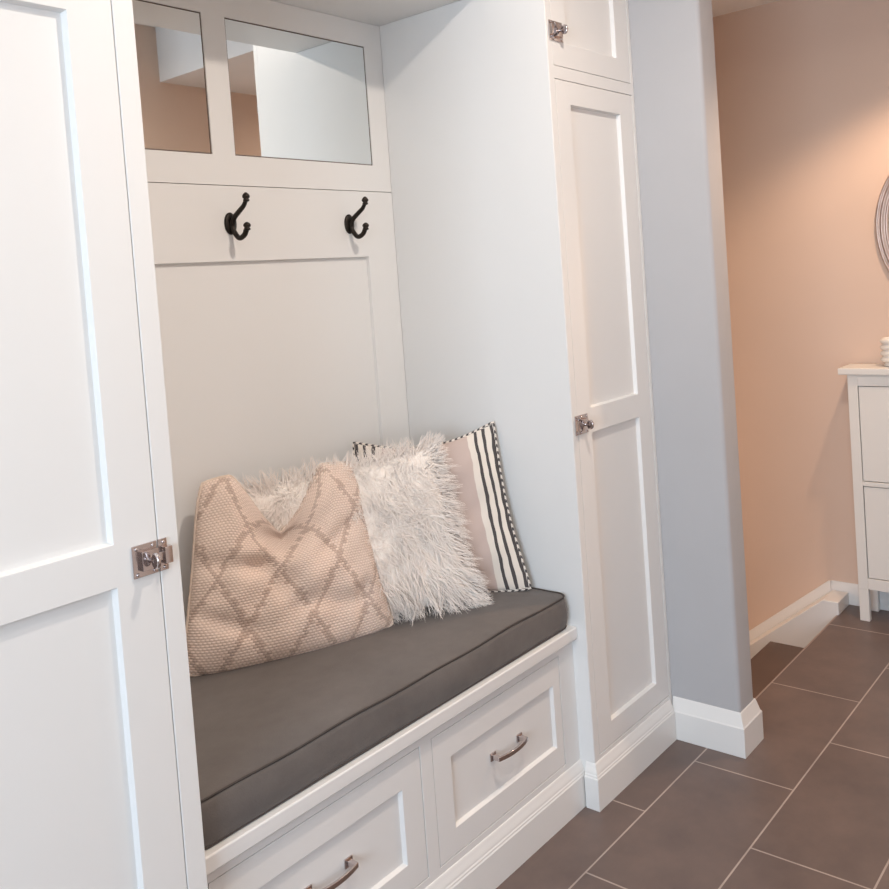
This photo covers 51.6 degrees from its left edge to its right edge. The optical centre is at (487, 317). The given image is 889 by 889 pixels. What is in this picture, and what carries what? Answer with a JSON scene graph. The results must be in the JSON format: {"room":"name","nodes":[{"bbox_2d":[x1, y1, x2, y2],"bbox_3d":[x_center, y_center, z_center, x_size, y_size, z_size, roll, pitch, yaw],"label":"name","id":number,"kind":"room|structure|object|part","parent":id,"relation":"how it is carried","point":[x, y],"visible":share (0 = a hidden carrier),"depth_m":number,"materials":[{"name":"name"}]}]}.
{"room":"mudroom","nodes":[
{"label":"mudroom","id":0,"kind":"room"},
{"bbox_2d":[628,0,752,712],"bbox_3d":[-0.344,0.737,3.670,2.827,4.450,0.109,-2,3,39],"label":"wall","id":1,"kind":"structure","parent":0,"point":[673,49],"depth_m":2.78,"materials":[{"name":"grey paint"}]},
{"bbox_2d":[672,696,763,758],"bbox_3d":[0.719,1.256,2.876,0.239,0.132,0.141,-2,3,39],"label":"baseboard","id":2,"kind":"structure","parent":1,"relation":"attached to","point":[719,729],"depth_m":2.81,"materials":[{"name":"white paint"}]},
{"bbox_2d":[496,605,888,888],"bbox_3d":[0.909,1.469,0.498,4.900,0.120,6.360,-2,3,39],"label":"floor","id":3,"kind":"structure","parent":0,"point":[808,807],"depth_m":2.52,"materials":[{"name":"tile"}]},
{"bbox_2d":[0,0,207,888],"bbox_3d":[-1.088,0.199,1.348,0.684,2.620,1.000,-2,3,39],"label":"tall cabinet","id":4,"kind":"object","parent":3,"relation":"on","point":[99,781],"visible":1,"depth_m":1.44,"materials":[{"name":"white paint"}]},
{"bbox_3d":[-0.859,0.191,1.165,0.020,2.620,1.000,-2,3,39],"label":"frame","id":5,"kind":"part","parent":4,"relation":"part of","materials":[{"name":"white paint"}]},
{"bbox_2d":[205,625,585,888],"bbox_3d":[-0.337,1.167,2.266,0.592,0.508,1.215,-2,3,39],"label":"storage bench","id":6,"kind":"object","parent":3,"relation":"on","point":[462,796],"visible":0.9,"depth_m":2.13,"materials":[{"name":"white paint"}]},
{"bbox_3d":[-0.324,1.142,1.867,0.019,0.301,0.553,-2,3,39],"label":"drawer","id":7,"kind":"part","parent":6,"relation":"part of","materials":[{"name":"white paint"}]},
{"bbox_3d":[-0.311,1.137,1.855,0.036,0.020,0.132,-2,3,39],"label":"handle","id":8,"kind":"part","parent":6,"relation":"part of","materials":[{"name":"silver metal"}]},
{"bbox_2d":[190,587,566,849],"bbox_3d":[-0.362,0.865,2.256,0.573,0.098,1.211,-2,3,39],"label":"seat cushion","id":9,"kind":"object","parent":6,"relation":"on","point":[266,733],"visible":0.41,"depth_m":2.04,"materials":[{"name":"grey fabric"}]},
{"bbox_2d":[186,461,392,676],"bbox_3d":[-0.507,0.614,2.290,0.526,0.465,0.184,-6,3,-34],"label":"throw pillow","id":10,"kind":"object","parent":9,"relation":"on","point":[258,594],"visible":0.88,"depth_m":2.23,"materials":[{"name":"beige fabric"}]},
{"bbox_2d":[234,431,494,624],"bbox_3d":[-0.340,0.572,2.425,0.686,0.474,0.253,-5,3,-25],"label":"throw pillow","id":11,"kind":"object","parent":9,"relation":"on","point":[417,549],"visible":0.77,"depth_m":2.45,"materials":[{"name":"white fur"}]},
{"bbox_2d":[352,421,531,592],"bbox_3d":[-0.135,0.552,2.618,0.485,0.474,0.114,-4,2,-1],"label":"throw pillow","id":12,"kind":"object","parent":9,"relation":"on","point":[482,494],"visible":0.45,"depth_m":2.60,"materials":[{"name":"fabric"}]},
{"bbox_3d":[0.035,1.098,2.318,0.019,0.301,0.518,-2,3,39],"label":"drawer","id":13,"kind":"part","parent":6,"relation":"part of","materials":[{"name":"white paint"}]},
{"bbox_3d":[0.060,1.091,2.322,0.036,0.020,0.132,-2,3,39],"label":"handle","id":14,"kind":"part","parent":6,"relation":"part of","materials":[{"name":"silver metal"}]},
{"bbox_2d":[379,0,675,811],"bbox_3d":[0.116,0.051,2.862,0.684,2.620,0.476,-2,3,39],"label":"tall cabinet","id":15,"kind":"object","parent":3,"relation":"on","point":[511,124],"visible":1,"depth_m":2.66,"materials":[{"name":"white paint"}]},
{"bbox_3d":[-0.014,0.233,2.698,0.614,2.289,0.002,-2,3,39],"label":"panel","id":16,"kind":"part","parent":15,"relation":"part of","materials":[{"name":"white paint"}]},
{"bbox_3d":[0.284,-0.952,2.648,0.019,0.504,0.417,-2,3,39],"label":"door","id":17,"kind":"part","parent":15,"relation":"part of","materials":[{"name":"white paint"}]},
{"bbox_3d":[0.350,0.042,2.685,0.020,2.620,0.460,-2,3,39],"label":"frame","id":18,"kind":"part","parent":15,"relation":"part of","materials":[{"name":"white paint"}]},
{"bbox_3d":[0.370,0.273,2.699,0.019,1.877,0.417,-2,3,39],"label":"door","id":19,"kind":"part","parent":15,"relation":"part of","materials":[{"name":"white paint"}]},
{"bbox_2d":[749,580,848,698],"bbox_3d":[0.590,1.894,3.927,1.551,1.390,1.269,-2,3,39],"label":"staircase","id":20,"kind":"structure","parent":3,"relation":"attached to","point":[778,640],"depth_m":3.88,"materials":[{"name":"wood"}]},
{"bbox_2d":[838,364,888,621],"bbox_3d":[1.863,0.700,3.479,0.954,1.030,0.171,-2,3,39],"label":"cabinet","id":21,"kind":"object","parent":3,"relation":"on","point":[868,384],"visible":1,"depth_m":3.67,"materials":[{"name":"white paint"}]},
{"bbox_3d":[1.531,1.163,3.724,0.038,0.132,0.026,-2,3,39],"label":"leg","id":22,"kind":"part","parent":21,"relation":"part of","materials":[{"name":"white paint"}]},
{"bbox_3d":[1.827,0.652,3.435,0.890,0.871,0.020,-2,3,39],"label":"frame","id":23,"kind":"part","parent":21,"relation":"part of","materials":[{"name":"white paint"}]},
{"bbox_3d":[1.607,1.154,3.819,0.038,0.132,0.026,-2,3,39],"label":"leg","id":24,"kind":"part","parent":21,"relation":"part of","materials":[{"name":"white paint"}]},
{"bbox_2d":[879,337,888,366],"bbox_3d":[1.607,0.137,3.639,0.096,0.114,0.096,-2,3,39],"label":"ribbed pot","id":25,"kind":"object","parent":21,"relation":"on","point":[884,341],"visible":1,"depth_m":3.62,"materials":[{"name":"white ceramic"}]},
{"bbox_2d":[712,0,779,16],"bbox_3d":[-0.100,-1.314,0.965,6.900,0.370,6.460,-2,3,39],"label":"ceiling","id":26,"kind":"structure","parent":0,"point":[719,7],"depth_m":3.93,"materials":[{"name":"paint"}]},
{"bbox_2d":[713,0,888,630],"bbox_3d":[2.026,0.626,3.538,6.900,4.550,0.100,-2,3,39],"label":"wall","id":27,"kind":"structure","parent":0,"point":[803,85],"depth_m":3.94,"materials":[{"name":"beige paint"}]},
{"bbox_2d":[831,580,888,610],"bbox_3d":[2.035,1.158,3.509,1.420,0.090,0.016,-2,3,39],"label":"baseboard","id":28,"kind":"structure","parent":27,"relation":"attached to","point":[852,589],"depth_m":3.89,"materials":[{"name":"white paint"}]},
{"bbox_2d":[875,176,888,270],"bbox_3d":[1.746,-0.365,3.585,0.444,0.600,0.020,-2,3,39],"label":"oval mirror","id":29,"kind":"object","parent":27,"relation":"attached to","point":[882,210],"visible":1,"depth_m":3.70,"materials":[{"name":"silver metal"}]},
{"bbox_3d":[-1.561,0.115,1.395,0.080,2.850,4.899,-2,3,39],"label":"wall","id":30,"kind":"structure","parent":0,"visible":0},
{"bbox_2d":[132,0,459,625],"bbox_3d":[-0.521,-0.136,2.285,0.421,2.110,1.216,-2,3,39],"label":"panel","id":31,"kind":"object","parent":30,"relation":"attached to","point":[282,343],"visible":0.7,"depth_m":2.50,"materials":[{"name":"white paint"}]},
{"bbox_2d":[224,192,250,240],"bbox_3d":[-0.639,-0.258,2.364,0.085,0.120,0.037,-2,3,39],"label":"coat hook","id":32,"kind":"object","parent":31,"relation":"attached to","point":[230,223],"visible":1,"depth_m":2.37,"materials":[{"name":"brown metal"}]},
{"bbox_3d":[-0.668,-0.243,2.389,0.008,0.058,0.037,-2,3,39],"label":"plate","id":33,"kind":"part","parent":32,"relation":"part of","materials":[{"name":"brown metal"}]},
{"bbox_2d":[132,0,391,192],"bbox_3d":[-0.706,-0.598,2.387,0.030,0.511,1.216,-2,3,39],"label":"cabinet","id":34,"kind":"object","parent":31,"relation":"on","point":[249,96],"depth_m":2.48,"materials":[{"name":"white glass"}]},
{"bbox_3d":[-0.644,0.290,2.424,0.030,1.266,1.216,-2,3,39],"label":"panel","id":35,"kind":"part","parent":31,"relation":"part of","materials":[{"name":"white paint"}]},
{"bbox_2d":[344,197,368,238],"bbox_3d":[-0.379,-0.289,2.691,0.085,0.120,0.037,-2,3,39],"label":"coat hook","id":36,"kind":"object","parent":31,"relation":"attached to","point":[349,220],"visible":1,"depth_m":2.69,"materials":[{"name":"brown metal"}]},
{"bbox_3d":[-0.408,-0.275,2.716,0.008,0.058,0.037,-2,3,39],"label":"plate","id":37,"kind":"part","parent":36,"relation":"part of","materials":[{"name":"brown metal"}]}
]}

